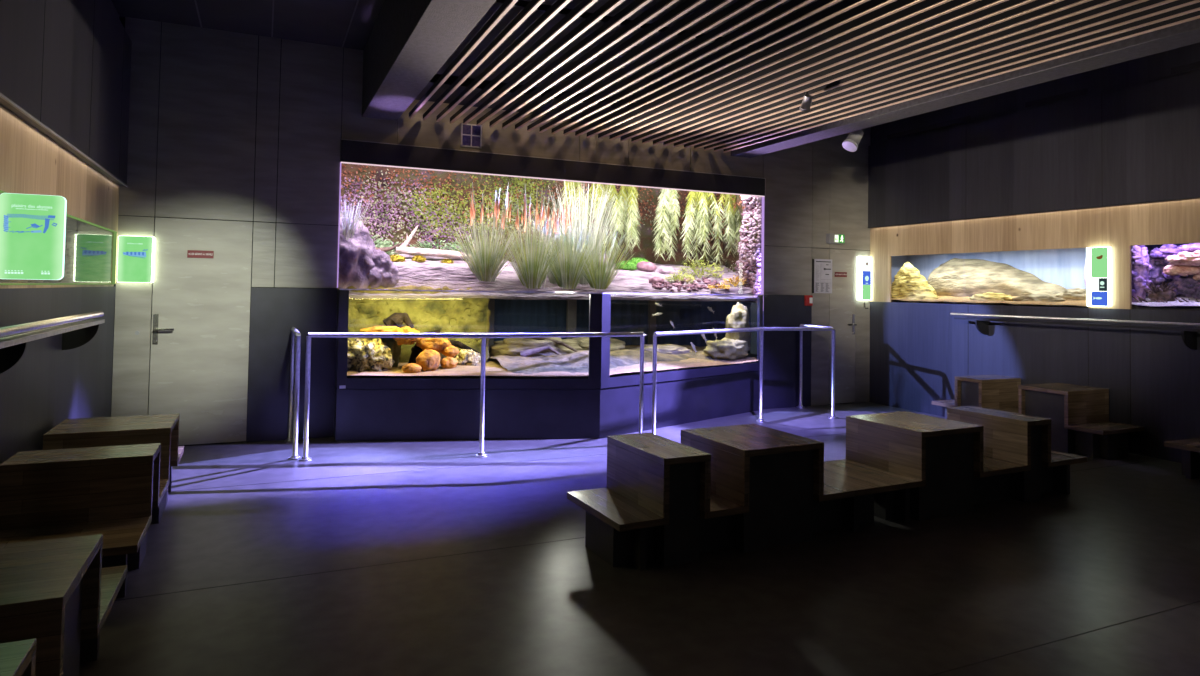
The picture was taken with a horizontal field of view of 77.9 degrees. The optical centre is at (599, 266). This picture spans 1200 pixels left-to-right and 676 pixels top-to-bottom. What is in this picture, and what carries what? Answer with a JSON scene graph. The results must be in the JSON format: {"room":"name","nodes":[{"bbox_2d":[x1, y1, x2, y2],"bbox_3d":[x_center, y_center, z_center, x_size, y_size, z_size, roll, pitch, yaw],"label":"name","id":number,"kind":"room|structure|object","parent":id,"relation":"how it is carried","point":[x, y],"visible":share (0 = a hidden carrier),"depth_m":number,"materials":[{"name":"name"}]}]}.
{"room":"animal exhibit","nodes":[
{"label":"animal exhibit","id":0,"kind":"room"},
{"bbox_2d":[0,0,131,463],"bbox_3d":[-2.367,-0.406,2.350,0.152,3.880,9.420,2,-2,-24],"label":"wall","id":1,"kind":"structure","parent":0,"point":[65,65],"depth_m":4.64,"materials":[{"name":"paint"}]},
{"bbox_2d":[0,311,104,373],"bbox_3d":[-2.391,0.375,2.612,0.203,0.251,5.550,2,-2,-24],"label":"handrail","id":2,"kind":"object","parent":1,"relation":"attached to","point":[77,334],"visible":1,"depth_m":3.82,"materials":[{"name":"silver metal"}]},
{"bbox_2d":[0,190,116,288],"bbox_3d":[-3.216,-0.150,3.452,0.652,0.500,6.540,2,-2,-24],"label":"display case","id":3,"kind":"object","parent":1,"relation":"attached to","point":[88,245],"visible":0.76,"depth_m":6.43,"materials":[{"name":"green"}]},
{"bbox_2d":[0,279,28,282],"bbox_3d":[-3.779,-0.059,4.606,0.470,0.416,0.533,2,-2,-24],"label":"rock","id":4,"kind":"object","parent":3,"relation":"in","point":[1,280],"visible":0.06,"depth_m":4.60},
{"bbox_2d":[0,193,66,279],"bbox_3d":[-2.841,-0.146,3.712,0.270,0.425,0.037,2,-2,-24],"label":"information sign","id":5,"kind":"object","parent":3,"relation":"attached to","point":[32,226],"visible":1,"depth_m":3.70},
{"bbox_2d":[111,0,384,49],"bbox_3d":[1.690,-2.252,4.239,9.000,0.066,9.420,2,-2,-24],"label":"ceiling","id":6,"kind":"structure","parent":0,"point":[350,24],"depth_m":6.62,"materials":[{"name":"metal"}]},
{"bbox_2d":[842,130,863,151],"bbox_3d":[2.752,-1.667,8.056,0.245,0.850,0.166,2,-2,-24],"label":"spotlight","id":7,"kind":"object","parent":6,"relation":"hanging from","point":[852,141],"visible":0.63,"depth_m":8.00,"materials":[{"name":"white plastic"}]},
{"bbox_2d":[111,17,870,445],"bbox_3d":[-0.293,-0.385,8.484,9.440,4.280,0.092,2,-2,-24],"label":"wall","id":8,"kind":"structure","parent":0,"point":[224,125],"depth_m":7.25,"materials":[{"name":"concrete"}]},
{"bbox_2d":[117,236,154,282],"bbox_3d":[-4.158,-0.062,6.654,0.274,0.415,0.046,2,-2,-24],"label":"light panel","id":9,"kind":"object","parent":8,"relation":"attached to","point":[135,253],"visible":1,"depth_m":6.64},
{"bbox_2d":[148,217,252,444],"bbox_3d":[-3.679,0.603,6.851,0.802,2.074,0.094,2,-2,-24],"label":"door","id":10,"kind":"structure","parent":8,"relation":"in","point":[199,357],"depth_m":6.88,"materials":[{"name":"paint"}]},
{"bbox_2d":[187,250,213,257],"bbox_3d":[-3.702,-0.111,6.881,0.215,0.070,0.008,2,-2,-24],"label":"door sign","id":11,"kind":"object","parent":10,"relation":"attached to","point":[190,253],"visible":1,"depth_m":6.88,"materials":[{"name":"red plastic"}]},
{"bbox_2d":[362,0,495,120],"bbox_3d":[-0.300,-1.944,3.316,0.350,0.680,9.400,2,-2,-24],"label":"beam","id":12,"kind":"structure","parent":8,"relation":"attached to","point":[409,41],"depth_m":5.65,"materials":[{"name":"grey paint"}]},
{"bbox_2d":[460,123,481,147],"bbox_3d":[-1.381,-1.399,7.964,0.224,0.250,0.022,2,-2,-24],"label":"hatch","id":13,"kind":"object","parent":8,"relation":"attached to","point":[471,134],"visible":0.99,"depth_m":7.96,"materials":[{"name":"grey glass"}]},
{"bbox_2d":[804,295,812,305],"bbox_3d":[2.749,0.453,9.787,0.120,0.140,0.044,2,-2,-24],"label":"fire alarm","id":14,"kind":"object","parent":8,"relation":"attached to","point":[808,299],"visible":1,"depth_m":9.77,"materials":[{"name":"red plastic"}]},
{"bbox_2d":[812,259,831,292],"bbox_3d":[2.964,0.133,9.902,0.320,0.453,0.026,2,-2,-24],"label":"notice board","id":15,"kind":"object","parent":8,"relation":"attached to","point":[821,268],"visible":1,"depth_m":9.89,"materials":[{"name":"paper"}]},
{"bbox_2d":[816,261,830,291],"bbox_3d":[2.976,0.137,9.894,0.255,0.405,0.002,2,-2,-24],"label":"print","id":16,"kind":"object","parent":15,"relation":"attached to","point":[823,268],"depth_m":9.90,"materials":[{"name":"white"}]},
{"bbox_2d":[826,234,844,243],"bbox_3d":[3.164,-0.367,9.972,0.255,0.130,0.087,2,-2,-24],"label":"exit sign","id":17,"kind":"object","parent":8,"relation":"attached to","point":[830,238],"visible":1,"depth_m":9.95,"materials":[{"name":"green plastic"}]},
{"bbox_2d":[828,249,856,403],"bbox_3d":[3.290,0.810,10.017,0.447,2.074,0.094,2,-2,-24],"label":"door","id":18,"kind":"structure","parent":8,"relation":"in","point":[842,297],"depth_m":10.04,"materials":[{"name":"metal"}]},
{"bbox_2d":[857,256,870,299],"bbox_3d":[3.630,0.169,10.188,0.210,0.600,0.056,2,-2,-24],"label":"light panel","id":19,"kind":"object","parent":8,"relation":"attached to","point":[863,263],"visible":1,"depth_m":10.16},
{"bbox_2d":[731,18,1199,157],"bbox_3d":[3.734,-1.825,5.148,0.305,0.680,9.400,2,-2,-24],"label":"ceiling beam","id":20,"kind":"structure","parent":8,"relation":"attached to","point":[1187,33],"depth_m":5.99,"materials":[{"name":"grey paint"}]},
{"bbox_2d":[79,402,1199,675],"bbox_3d":[1.628,1.693,4.118,9.040,0.080,9.420,2,-2,-24],"label":"floor","id":21,"kind":"structure","parent":0,"point":[891,597],"depth_m":3.81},
{"bbox_2d":[0,534,127,675],"bbox_3d":[-1.848,1.236,2.004,0.650,0.595,2.330,2,-2,-24],"label":"bench","id":22,"kind":"object","parent":21,"relation":"on","point":[57,597],"visible":1,"depth_m":2.32,"materials":[{"name":"brown wood"}]},
{"bbox_2d":[0,414,184,597],"bbox_3d":[-2.918,1.291,4.356,0.650,0.595,2.300,2,-2,-24],"label":"bench","id":23,"kind":"object","parent":21,"relation":"on","point":[111,477],"visible":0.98,"depth_m":3.79,"materials":[{"name":"brown wood"}]},
{"bbox_2d":[284,327,300,459],"bbox_3d":[-2.783,1.121,6.757,0.104,1.086,0.894,2,-2,-25],"label":"railing","id":24,"kind":"object","parent":21,"relation":"on","point":[295,334],"visible":1,"depth_m":6.40,"materials":[{"name":"silver metal"}]},
{"bbox_2d":[299,332,643,460],"bbox_3d":[-1.028,1.147,6.702,3.138,1.086,0.276,1,-2,-16],"label":"railing","id":25,"kind":"object","parent":21,"relation":"on","point":[481,453],"visible":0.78,"depth_m":6.58,"materials":[{"name":"silver metal"}]},
{"bbox_2d":[333,139,765,440],"bbox_3d":[-0.175,0.065,9.090,7.200,3.420,3.108,2,-2,-24],"label":"aquarium","id":26,"kind":"object","parent":21,"relation":"on","point":[599,404],"visible":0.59,"depth_m":7.70,"materials":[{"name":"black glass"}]},
{"bbox_2d":[337,285,490,362],"bbox_3d":[-2.013,0.702,8.063,1.694,0.988,0.136,2,-2,-24],"label":"wall","id":27,"kind":"structure","parent":26,"relation":"in","point":[446,315],"depth_m":8.07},
{"bbox_2d":[345,254,755,300],"bbox_3d":[-0.439,0.153,9.668,6.417,0.551,1.780,2,-2,-24],"label":"bank","id":28,"kind":"object","parent":26,"relation":"in","point":[431,272],"visible":0.34,"depth_m":8.79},
{"bbox_2d":[338,217,374,288],"bbox_3d":[-2.694,-0.098,7.925,0.568,0.845,0.570,2,-2,-24],"label":"boulder","id":29,"kind":"object","parent":28,"relation":"on","point":[356,253],"visible":0.5,"depth_m":7.77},
{"bbox_2d":[340,195,369,239],"bbox_3d":[-2.676,-0.500,7.801,0.536,0.537,0.403,2,-2,-24],"label":"grass","id":30,"kind":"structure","parent":29,"relation":"on","point":[345,215],"depth_m":7.77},
{"bbox_2d":[371,234,393,254],"bbox_3d":[-2.738,-0.244,8.705,0.685,0.297,0.487,2,-2,-24],"label":"leafy plant","id":31,"kind":"object","parent":28,"relation":"on","point":[380,243],"visible":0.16,"depth_m":8.75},
{"bbox_2d":[368,249,398,287],"bbox_3d":[-2.410,0.086,8.035,0.384,0.550,0.414,0,-2,30],"label":"boulder","id":32,"kind":"object","parent":28,"relation":"on","point":[384,273],"visible":0.52,"depth_m":7.93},
{"bbox_2d":[394,225,468,258],"bbox_3d":[-1.945,-0.289,8.895,1.006,0.386,0.103,2,-2,-27],"label":"driftwood log","id":33,"kind":"object","parent":28,"relation":"on","point":[402,249],"visible":0.9,"depth_m":8.78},
{"bbox_2d":[410,238,461,251],"bbox_3d":[-2.007,-0.221,9.138,0.702,0.254,0.471,2,-2,-24],"label":"leafy plant","id":34,"kind":"object","parent":28,"relation":"on","point":[427,246],"visible":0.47,"depth_m":9.09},
{"bbox_2d":[447,182,525,281],"bbox_3d":[-1.281,-0.401,8.492,1.014,1.155,0.735,1,-2,-14],"label":"clump","id":35,"kind":"object","parent":28,"relation":"on","point":[483,263],"visible":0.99,"depth_m":8.43,"materials":[{"name":"green plant"}]},
{"bbox_2d":[500,187,569,288],"bbox_3d":[-0.790,-0.346,8.714,0.802,1.221,0.915,0,-2,32],"label":"clump","id":36,"kind":"object","parent":28,"relation":"on","point":[532,274],"visible":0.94,"depth_m":8.64,"materials":[{"name":"green plant"}]},
{"bbox_2d":[527,196,588,283],"bbox_3d":[-0.499,-0.358,9.104,0.820,1.208,0.640,1,-2,-5],"label":"grass","id":37,"kind":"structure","parent":28,"relation":"on","point":[550,276],"depth_m":9.08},
{"bbox_2d":[534,203,603,288],"bbox_3d":[-0.412,-0.317,8.906,0.902,1.188,0.681,2,-2,-19],"label":"clump","id":38,"kind":"object","parent":28,"relation":"on","point":[567,275],"visible":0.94,"depth_m":8.81,"materials":[{"name":"green plant"}]},
{"bbox_2d":[542,182,622,284],"bbox_3d":[-0.219,-0.510,9.224,1.141,1.504,0.914,2,-2,-24],"label":"grass","id":39,"kind":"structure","parent":28,"relation":"on","point":[581,220],"depth_m":9.20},
{"bbox_2d":[569,223,638,288],"bbox_3d":[0.002,-0.135,9.069,0.907,0.835,0.823,1,-2,12],"label":"clump","id":40,"kind":"object","parent":28,"relation":"on","point":[599,281],"visible":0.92,"depth_m":9.00,"materials":[{"name":"green plant"}]},
{"bbox_2d":[615,261,637,270],"bbox_3d":[0.351,-0.001,9.999,0.317,0.157,0.265,2,-2,-24],"label":"moss cushion","id":41,"kind":"object","parent":28,"relation":"on","point":[632,266],"visible":0.77,"depth_m":9.91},
{"bbox_2d":[636,261,656,271],"bbox_3d":[0.628,0.017,10.119,0.320,0.174,0.203,2,-2,-24],"label":"stone","id":42,"kind":"object","parent":28,"relation":"on","point":[643,266],"visible":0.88,"depth_m":10.04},
{"bbox_2d":[665,272,694,282],"bbox_3d":[1.065,0.163,9.869,0.457,0.165,0.328,2,-2,-24],"label":"leafy plant","id":43,"kind":"object","parent":28,"relation":"on","point":[676,277],"visible":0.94,"depth_m":9.83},
{"bbox_2d":[649,277,729,290],"bbox_3d":[1.123,0.232,9.753,1.138,0.202,0.477,2,-2,-24],"label":"gravel","id":44,"kind":"object","parent":28,"relation":"on","point":[705,280],"visible":0.94,"depth_m":9.66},
{"bbox_2d":[677,259,723,277],"bbox_3d":[1.382,0.035,10.245,0.738,0.307,0.511,2,-2,-24],"label":"leafy plant","id":45,"kind":"object","parent":28,"relation":"on","point":[692,265],"visible":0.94,"depth_m":10.19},
{"bbox_2d":[723,275,745,285],"bbox_3d":[1.819,0.198,10.032,0.390,0.173,0.281,2,-2,-24],"label":"leafy plant","id":46,"kind":"object","parent":28,"relation":"on","point":[730,279],"visible":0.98,"depth_m":10.00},
{"bbox_2d":[340,163,761,302],"bbox_3d":[-0.736,-0.556,9.679,5.987,1.980,1.802,1,-2,-17],"label":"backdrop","id":47,"kind":"structure","parent":26,"relation":"attached to","point":[646,244],"depth_m":10.07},
{"bbox_2d":[340,167,472,249],"bbox_3d":[-2.690,-0.516,9.199,2.413,1.381,0.711,3,-2,-43],"label":"mauve creeper","id":48,"kind":"object","parent":47,"relation":"attached to","point":[367,187],"visible":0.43,"depth_m":9.35,"materials":[{"name":"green plant"}]},
{"bbox_2d":[405,174,635,249],"bbox_3d":[-1.605,-0.633,9.759,4.749,1.632,0.735,2,-2,-34],"label":"greens","id":49,"kind":"object","parent":47,"relation":"attached to","point":[459,208],"visible":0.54,"depth_m":9.81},
{"bbox_2d":[340,164,745,259],"bbox_3d":[-0.763,-0.646,9.760,6.041,1.597,1.378,2,-2,-19],"label":"leaves","id":50,"kind":"object","parent":47,"relation":"attached to","point":[419,174],"visible":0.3,"depth_m":9.96,"materials":[{"name":"green plant"}]},
{"bbox_2d":[354,166,735,271],"bbox_3d":[-0.832,-0.593,9.845,5.850,1.659,0.997,2,-2,-25],"label":"greens","id":51,"kind":"object","parent":47,"relation":"attached to","point":[379,183],"visible":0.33,"depth_m":9.55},
{"bbox_2d":[560,181,587,237],"bbox_3d":[-0.355,-0.788,9.838,0.458,0.886,0.342,2,-2,-24],"label":"hanging plant","id":52,"kind":"object","parent":26,"relation":"hanging from","point":[572,189],"visible":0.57,"depth_m":9.78,"materials":[{"name":"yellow plant"}]},
{"bbox_2d":[584,183,623,252],"bbox_3d":[0.021,-0.663,9.904,0.636,1.120,0.421,2,-2,-24],"label":"hanging plant","id":53,"kind":"object","parent":26,"relation":"hanging from","point":[601,187],"visible":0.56,"depth_m":9.89,"materials":[{"name":"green plant"}]},
{"bbox_2d":[608,186,641,253],"bbox_3d":[0.340,-0.668,10.050,0.452,1.091,0.472,1,-2,4],"label":"hanging plant","id":54,"kind":"object","parent":26,"relation":"hanging from","point":[629,194],"visible":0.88,"depth_m":9.96,"materials":[{"name":"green plant"}]},
{"bbox_2d":[652,189,681,260],"bbox_3d":[0.952,-0.607,10.223,0.350,1.184,0.489,0,-2,31],"label":"hanging plant","id":55,"kind":"object","parent":26,"relation":"hanging from","point":[666,197],"visible":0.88,"depth_m":10.17,"materials":[{"name":"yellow plant"}]},
{"bbox_2d":[679,191,723,265],"bbox_3d":[1.420,-0.566,10.366,0.703,1.241,0.494,1,-2,-10],"label":"hanging plant","id":56,"kind":"object","parent":26,"relation":"hanging from","point":[701,203],"visible":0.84,"depth_m":10.29,"materials":[{"name":"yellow plant"}]},
{"bbox_2d":[712,194,741,254],"bbox_3d":[1.862,-0.647,10.463,0.603,1.062,0.344,2,-2,-29],"label":"hanging plant","id":57,"kind":"object","parent":26,"relation":"hanging from","point":[729,213],"visible":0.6,"depth_m":10.44,"materials":[{"name":"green plant"}]},
{"bbox_2d":[736,195,761,298],"bbox_3d":[1.980,-0.277,10.134,0.219,1.451,1.114,1,-2,-9],"label":"wall","id":58,"kind":"structure","parent":26,"relation":"attached to","point":[757,217],"depth_m":9.87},
{"bbox_2d":[734,196,761,296],"bbox_3d":[1.988,-0.275,10.136,0.192,1.448,1.134,1,-2,-9],"label":"pebbles","id":59,"kind":"object","parent":58,"relation":"attached to","point":[741,269],"visible":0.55,"depth_m":9.92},
{"bbox_3d":[-0.373,0.727,8.588,5.020,0.740,2.190,2,-2,-24],"label":"water","id":60,"kind":"object","parent":26,"relation":"in","visible":0},
{"bbox_2d":[347,345,758,375],"bbox_3d":[-0.355,1.079,8.550,5.080,0.125,2.258,2,-2,-24],"label":"bed","id":61,"kind":"object","parent":60,"relation":"in","point":[493,367],"visible":0.24,"depth_m":7.73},
{"bbox_2d":[347,338,394,378],"bbox_3d":[-2.390,0.935,7.519,0.590,0.468,0.556,2,-2,-24],"label":"rock","id":62,"kind":"object","parent":61,"relation":"on","point":[364,354],"visible":0.69,"depth_m":7.38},
{"bbox_2d":[358,326,401,332],"bbox_3d":[-2.228,0.670,7.644,0.499,0.113,0.289,2,-2,-24],"label":"rock","id":63,"kind":"object","parent":62,"relation":"on","point":[376,329],"visible":0.64,"depth_m":7.55,"materials":[{"name":"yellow stone"}]},
{"bbox_2d":[383,312,413,327],"bbox_3d":[-2.120,0.580,7.772,0.322,0.200,0.175,1,-2,2],"label":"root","id":64,"kind":"object","parent":63,"relation":"on","point":[396,319],"visible":0.88,"depth_m":7.74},
{"bbox_2d":[381,338,400,366],"bbox_3d":[-2.212,0.878,7.770,0.262,0.460,0.215,1,-2,3],"label":"rock","id":65,"kind":"object","parent":61,"relation":"on","point":[391,343],"visible":0.33,"depth_m":7.71,"materials":[{"name":"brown stone"}]},
{"bbox_2d":[402,363,421,372],"bbox_3d":[-1.901,1.036,7.505,0.196,0.112,0.164,2,-2,-24],"label":"rock","id":66,"kind":"object","parent":61,"relation":"on","point":[411,367],"visible":0.95,"depth_m":7.45,"materials":[{"name":"orange stone"}]},
{"bbox_2d":[416,349,440,370],"bbox_3d":[-1.774,0.982,7.656,0.256,0.250,0.228,2,-2,-24],"label":"rock","id":67,"kind":"object","parent":61,"relation":"on","point":[429,360],"visible":0.89,"depth_m":7.57,"materials":[{"name":"orange stone"}]},
{"bbox_2d":[416,338,451,352],"bbox_3d":[-1.743,0.810,7.813,0.373,0.208,0.258,2,-2,-24],"label":"rock","id":68,"kind":"object","parent":67,"relation":"on","point":[437,344],"visible":0.64,"depth_m":7.71,"materials":[{"name":"orange stone"}]},
{"bbox_2d":[393,326,420,344],"bbox_3d":[-1.991,0.721,7.694,0.289,0.197,0.290,1,-2,12],"label":"rock","id":69,"kind":"object","parent":68,"relation":"on","point":[407,341],"visible":0.73,"depth_m":7.62,"materials":[{"name":"orange stone"}]},
{"bbox_2d":[408,330,480,363],"bbox_3d":[-1.680,0.878,8.011,0.793,0.390,0.154,2,-2,-33],"label":"root","id":70,"kind":"object","parent":61,"relation":"on","point":[415,349],"visible":0.45,"depth_m":7.92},
{"bbox_2d":[441,356,457,368],"bbox_3d":[-1.576,1.015,7.763,0.179,0.146,0.141,2,-2,-24],"label":"rock","id":71,"kind":"object","parent":61,"relation":"on","point":[449,362],"visible":0.95,"depth_m":7.71,"materials":[{"name":"orange stone"}]},
{"bbox_2d":[441,345,458,356],"bbox_3d":[-1.574,0.895,7.811,0.171,0.127,0.151,1,-2,11],"label":"rock","id":72,"kind":"object","parent":71,"relation":"on","point":[450,350],"visible":0.99,"depth_m":7.76,"materials":[{"name":"orange stone"}]},
{"bbox_2d":[455,349,480,365],"bbox_3d":[-1.435,0.999,8.037,0.297,0.210,0.206,2,-2,-24],"label":"rock","id":73,"kind":"object","parent":61,"relation":"on","point":[466,357],"visible":0.8,"depth_m":7.96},
{"bbox_2d":[489,337,582,357],"bbox_3d":[-0.743,0.985,8.764,1.223,0.353,0.538,2,-2,-24],"label":"rock","id":74,"kind":"object","parent":61,"relation":"on","point":[508,346],"visible":0.63,"depth_m":8.54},
{"bbox_2d":[572,337,625,350],"bbox_3d":[-0.067,1.000,9.177,0.826,0.329,0.586,2,-2,-24],"label":"rock","id":75,"kind":"object","parent":61,"relation":"on","point":[615,344],"visible":0.23,"depth_m":9.03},
{"bbox_2d":[489,344,724,374],"bbox_3d":[0.322,1.075,8.896,3.300,0.202,2.030,2,-2,-24],"label":"mound","id":76,"kind":"object","parent":61,"relation":"on","point":[578,361],"visible":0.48,"depth_m":8.31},
{"bbox_2d":[520,338,576,356],"bbox_3d":[-0.614,0.928,8.582,0.894,0.268,0.219,1,-2,-9],"label":"root","id":77,"kind":"object","parent":76,"relation":"on","point":[523,353],"visible":0.7,"depth_m":8.49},
{"bbox_2d":[634,344,692,354],"bbox_3d":[0.775,1.081,9.323,0.976,0.196,0.428,2,-2,-24],"label":"rock","id":78,"kind":"object","parent":61,"relation":"on","point":[666,348],"visible":0.55,"depth_m":9.23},
{"bbox_2d":[703,338,749,359],"bbox_3d":[1.605,1.051,9.394,0.690,0.302,0.348,2,-2,-24],"label":"rock","id":79,"kind":"object","parent":61,"relation":"on","point":[725,348],"visible":0.99,"depth_m":9.27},
{"bbox_2d":[725,302,751,356],"bbox_3d":[1.782,0.862,9.580,0.364,0.810,0.325,2,-2,-24],"label":"rock","id":80,"kind":"object","parent":61,"relation":"on","point":[738,317],"visible":0.61,"depth_m":9.48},
{"bbox_2d":[567,424,898,569],"bbox_3d":[0.860,1.358,4.603,2.030,0.595,0.670,2,-2,-27],"label":"bench","id":81,"kind":"object","parent":21,"relation":"on","point":[747,487],"visible":1,"depth_m":4.32,"materials":[{"name":"brown wood"}]},
{"bbox_2d":[652,324,837,433],"bbox_3d":[1.813,1.239,8.248,0.740,1.086,3.298,-1,-2,41],"label":"railing","id":82,"kind":"object","parent":21,"relation":"on","point":[803,327],"visible":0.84,"depth_m":8.57,"materials":[{"name":"silver metal"}]},
{"bbox_2d":[826,406,1086,522],"bbox_3d":[2.667,1.414,5.505,2.000,0.595,0.670,2,-2,-27],"label":"bench","id":83,"kind":"object","parent":21,"relation":"on","point":[941,467],"visible":1,"depth_m":5.19,"materials":[{"name":"brown wood"}]},
{"bbox_2d":[932,375,1143,459],"bbox_3d":[4.460,1.510,7.740,0.620,0.595,1.900,2,-2,-24],"label":"bench","id":84,"kind":"object","parent":21,"relation":"on","point":[1078,414],"visible":0.87,"depth_m":7.22,"materials":[{"name":"brown wood"}]},
{"bbox_2d":[1164,438,1199,478],"bbox_3d":[5.392,1.462,5.693,0.620,0.595,1.600,2,-2,-24],"label":"bench","id":85,"kind":"object","parent":21,"relation":"on","point":[1190,448],"visible":1,"depth_m":6.19,"materials":[{"name":"brown wood"}]},
{"bbox_2d":[409,0,1199,152],"bbox_3d":[1.725,-1.677,4.228,4.101,0.256,9.395,2,-2,-24],"label":"ceiling","id":86,"kind":"structure","parent":0,"point":[727,75],"depth_m":5.54,"materials":[{"name":"wood"}]},
{"bbox_2d":[799,91,812,111],"bbox_3d":[1.774,-1.449,6.363,0.098,0.259,0.137,2,-2,-24],"label":"spotlight","id":87,"kind":"object","parent":86,"relation":"hanging from","point":[805,106],"visible":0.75,"depth_m":6.33,"materials":[{"name":"grey plastic"}]},
{"bbox_2d":[868,42,1199,462],"bbox_3d":[5.693,-0.167,6.011,0.135,3.880,9.420,2,-2,-24],"label":"wall","id":88,"kind":"structure","parent":0,"point":[1108,156],"depth_m":7.87,"materials":[{"name":"paint"}]},
{"bbox_2d":[115,433,1199,675],"bbox_3d":[1.197,1.674,5.069,8.840,0.001,4.006,2,-2,-24],"label":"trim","id":89,"kind":"structure","parent":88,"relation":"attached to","point":[845,433],"depth_m":3.67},
{"bbox_2d":[891,248,1087,307],"bbox_3d":[4.759,0.099,9.195,0.970,0.825,3.320,2,-2,-24],"label":"aquarium","id":90,"kind":"object","parent":88,"relation":"attached to","point":[1064,268],"visible":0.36,"depth_m":9.09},
{"bbox_2d":[891,262,943,302],"bbox_3d":[4.270,0.217,10.026,0.502,0.567,0.928,2,-2,-24],"label":"rock","id":91,"kind":"object","parent":90,"relation":"in","point":[908,283],"visible":0.95,"depth_m":9.94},
{"bbox_2d":[891,296,1086,305],"bbox_3d":[4.742,0.396,9.181,0.920,0.119,3.260,2,-2,-24],"label":"sand","id":92,"kind":"object","parent":90,"relation":"in","point":[942,298],"visible":0.3,"depth_m":8.61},
{"bbox_2d":[969,292,1013,304],"bbox_3d":[4.683,0.394,8.884,0.219,0.174,0.620,2,-2,-24],"label":"rock","id":93,"kind":"object","parent":90,"relation":"in","point":[989,296],"visible":0.82,"depth_m":8.80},
{"bbox_2d":[928,258,1087,306],"bbox_3d":[5.041,0.175,9.097,0.370,0.613,2.309,2,-2,-24],"label":"rock slab","id":94,"kind":"object","parent":90,"relation":"in","point":[956,277],"visible":0.64,"depth_m":9.40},
{"bbox_2d":[1012,294,1065,305],"bbox_3d":[4.946,0.386,8.380,0.224,0.138,0.625,2,-2,-24],"label":"rock","id":95,"kind":"object","parent":90,"relation":"in","point":[1034,297],"visible":0.73,"depth_m":8.32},
{"bbox_2d":[1055,288,1086,300],"bbox_3d":[5.296,0.329,8.171,0.295,0.184,0.588,2,-2,-24],"label":"rock","id":96,"kind":"object","parent":90,"relation":"in","point":[1074,293],"visible":0.43,"depth_m":8.15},
{"bbox_2d":[950,313,1199,349],"bbox_3d":[5.347,0.622,6.445,0.200,0.243,5.330,2,-2,-24],"label":"handrail","id":97,"kind":"object","parent":88,"relation":"attached to","point":[1189,335],"visible":1,"depth_m":7.32,"materials":[{"name":"silver metal"}]},
{"bbox_2d":[1086,247,1111,306],"bbox_3d":[4.991,0.106,7.433,0.054,0.590,0.215,2,-2,-24],"label":"light panel","id":98,"kind":"object","parent":88,"relation":"attached to","point":[1098,259],"visible":1,"depth_m":7.41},
{"bbox_2d":[1132,243,1199,310],"bbox_3d":[5.980,0.022,6.330,0.820,0.810,2.810,2,-2,-24],"label":"aquarium","id":99,"kind":"object","parent":88,"relation":"attached to","point":[1150,247],"visible":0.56,"depth_m":7.43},
{"bbox_2d":[1132,296,1199,305],"bbox_3d":[5.964,0.314,6.315,0.770,0.122,2.750,2,-2,-24],"label":"sand","id":100,"kind":"object","parent":99,"relation":"in","point":[1192,302],"visible":0.59,"depth_m":7.08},
{"bbox_2d":[1131,245,1151,306],"bbox_3d":[5.392,0.108,7.464,0.251,0.834,0.254,1,-2,-2],"label":"coral","id":101,"kind":"object","parent":100,"relation":"on","point":[1140,265],"visible":0.68,"depth_m":7.39},
{"bbox_2d":[1144,281,1176,300],"bbox_3d":[5.458,0.254,7.230,0.230,0.218,0.240,1,-2,-17],"label":"coral","id":102,"kind":"object","parent":100,"relation":"on","point":[1166,291],"visible":0.97,"depth_m":7.19},
{"bbox_2d":[1146,285,1183,307],"bbox_3d":[5.722,0.308,7.526,0.295,0.238,0.323,1,-2,10],"label":"coral","id":103,"kind":"object","parent":100,"relation":"on","point":[1177,295],"visible":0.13,"depth_m":7.50},
{"bbox_2d":[1148,256,1164,289],"bbox_3d":[5.663,0.068,7.592,0.328,0.378,0.215,2,-2,-24],"label":"coral","id":104,"kind":"object","parent":103,"relation":"on","point":[1157,278],"visible":0.49,"depth_m":7.53},
{"bbox_2d":[1154,257,1170,265],"bbox_3d":[5.778,-0.066,7.518,0.313,0.128,0.268,2,-2,-24],"label":"coral","id":105,"kind":"object","parent":104,"relation":"on","point":[1163,261],"visible":0.21,"depth_m":7.48},
{"bbox_2d":[1149,244,1182,258],"bbox_3d":[5.714,-0.146,7.380,0.291,0.170,0.467,2,-2,-24],"label":"coral","id":106,"kind":"object","parent":105,"relation":"on","point":[1166,250],"visible":0.62,"depth_m":7.37},
{"bbox_2d":[1132,296,1199,302],"bbox_3d":[5.617,0.314,6.932,0.461,0.068,1.385,2,-2,-24],"label":"rubble","id":107,"kind":"object","parent":100,"relation":"on","point":[1140,299],"visible":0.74,"depth_m":7.12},
{"bbox_2d":[1168,275,1198,297],"bbox_3d":[5.848,0.194,7.325,0.310,0.276,0.383,1,-2,-13],"label":"coral","id":108,"kind":"object","parent":100,"relation":"on","point":[1184,285],"visible":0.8,"depth_m":7.29},
{"bbox_2d":[1192,280,1199,298],"bbox_3d":[5.891,0.246,7.079,0.300,0.361,0.405,2,-2,-24],"label":"coral","id":109,"kind":"object","parent":100,"relation":"on","point":[1196,294],"visible":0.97,"depth_m":7.17},
{"bbox_2d":[1193,274,1199,279],"bbox_3d":[5.876,0.082,7.155,0.270,0.131,0.285,0,-2,22],"label":"coral","id":110,"kind":"object","parent":109,"relation":"on","point":[1195,277],"visible":0.67,"depth_m":7.17},
{"bbox_2d":[1163,265,1199,276],"bbox_3d":[5.676,0.033,7.218,0.235,0.135,0.334,2,-2,-24],"label":"coral","id":111,"kind":"object","parent":110,"relation":"on","point":[1183,270],"visible":0.94,"depth_m":7.17},
{"bbox_2d":[1165,250,1199,265],"bbox_3d":[5.667,-0.076,6.989,0.327,0.152,0.624,2,-2,-24],"label":"coral","id":112,"kind":"object","parent":111,"relation":"on","point":[1182,258],"visible":1,"depth_m":7.03},
{"bbox_2d":[1176,243,1199,252],"bbox_3d":[5.847,-0.184,7.000,0.298,0.128,0.726,2,-2,-24],"label":"coral","id":113,"kind":"object","parent":112,"relation":"on","point":[1191,247],"visible":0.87,"depth_m":7.14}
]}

